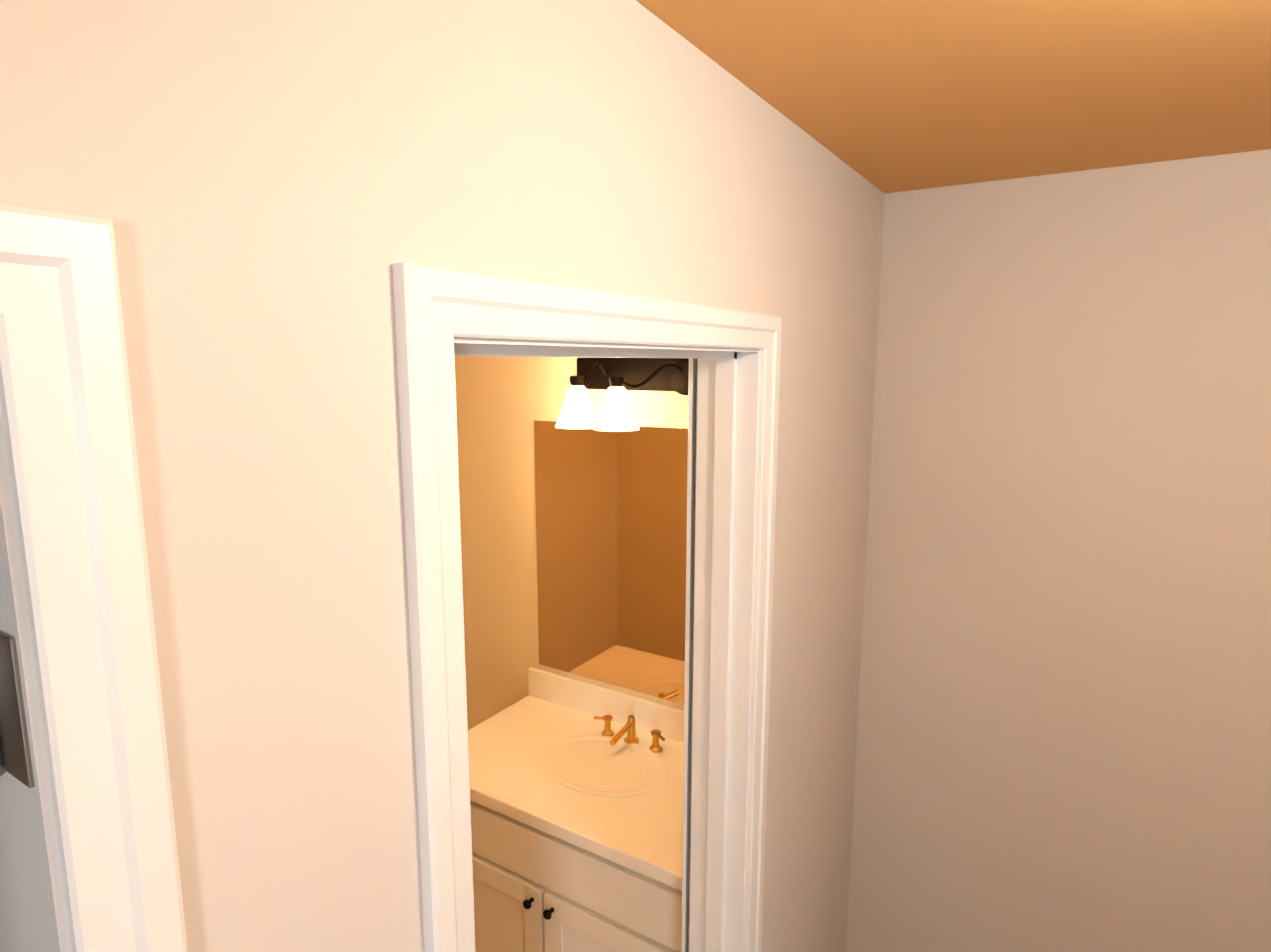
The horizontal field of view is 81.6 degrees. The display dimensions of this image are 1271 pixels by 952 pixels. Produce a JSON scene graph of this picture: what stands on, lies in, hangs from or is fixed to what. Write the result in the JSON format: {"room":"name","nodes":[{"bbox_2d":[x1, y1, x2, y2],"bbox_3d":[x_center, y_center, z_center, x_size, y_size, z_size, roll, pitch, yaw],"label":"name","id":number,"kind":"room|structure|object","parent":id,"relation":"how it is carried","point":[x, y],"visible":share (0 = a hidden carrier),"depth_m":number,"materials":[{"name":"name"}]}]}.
{"room":"hallway","nodes":[
{"label":"hallway","id":0,"kind":"room"},
{"bbox_2d":[0,0,883,951],"bbox_3d":[-0.093,0.660,1.003,0.115,2.440,2.485,6,10,32],"label":"wall","id":1,"kind":"structure","parent":0,"point":[274,190],"depth_m":0.58,"materials":[{"name":"grey paint"}]},
{"bbox_2d":[0,204,781,951],"bbox_3d":[-0.098,0.826,1.031,0.160,2.105,2.485,6,10,32],"label":"trim","id":2,"kind":"structure","parent":1,"relation":"attached to","point":[88,852],"depth_m":0.56,"materials":[{"name":"white wood"}]},
{"bbox_2d":[455,356,697,951],"bbox_3d":[-0.692,0.527,1.854,1.815,2.440,1.660,6,10,32],"label":"wall","id":3,"kind":"structure","parent":0,"point":[503,404],"depth_m":2.63,"materials":[{"name":"beige paint"}]},
{"bbox_2d":[534,420,687,703],"bbox_3d":[0.039,0.279,2.325,0.900,0.870,0.006,6,10,32],"label":"bathroom mirror","id":4,"kind":"object","parent":3,"relation":"attached to","point":[611,519],"visible":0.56,"depth_m":2.39,"materials":[{"name":"clear glass"}]},
{"bbox_2d":[555,357,688,431],"bbox_3d":[-0.023,-0.247,2.140,0.520,0.215,0.246,6,10,32],"label":"sconce","id":5,"kind":"object","parent":3,"relation":"attached to","point":[616,378],"visible":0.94,"depth_m":2.14,"materials":[{"name":"white glass"}]},
{"bbox_2d":[636,0,1270,193],"bbox_3d":[-0.019,-0.587,0.763,3.915,0.100,2.715,6,10,32],"label":"ceiling","id":6,"kind":"structure","parent":0,"point":[887,96],"depth_m":1.08,"materials":[{"name":"brown"}]},
{"bbox_2d":[846,149,1270,951],"bbox_3d":[0.669,0.500,2.047,3.915,2.440,0.115,6,10,32],"label":"wall","id":7,"kind":"structure","parent":0,"point":[1064,725],"depth_m":1.70,"materials":[{"name":"grey paint"}]},
{"bbox_3d":[-0.588,1.765,2.014,1.830,0.044,1.600,6,10,32],"label":"floor","id":8,"kind":"structure","parent":0,"visible":0},
{"bbox_2d":[468,667,683,951],"bbox_3d":[-0.115,1.230,2.227,0.980,0.940,0.579,6,10,32],"label":"bathroom vanity","id":9,"kind":"object","parent":8,"relation":"on","point":[576,795],"visible":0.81,"depth_m":2.05,"materials":[{"name":"white wood"}]}
]}

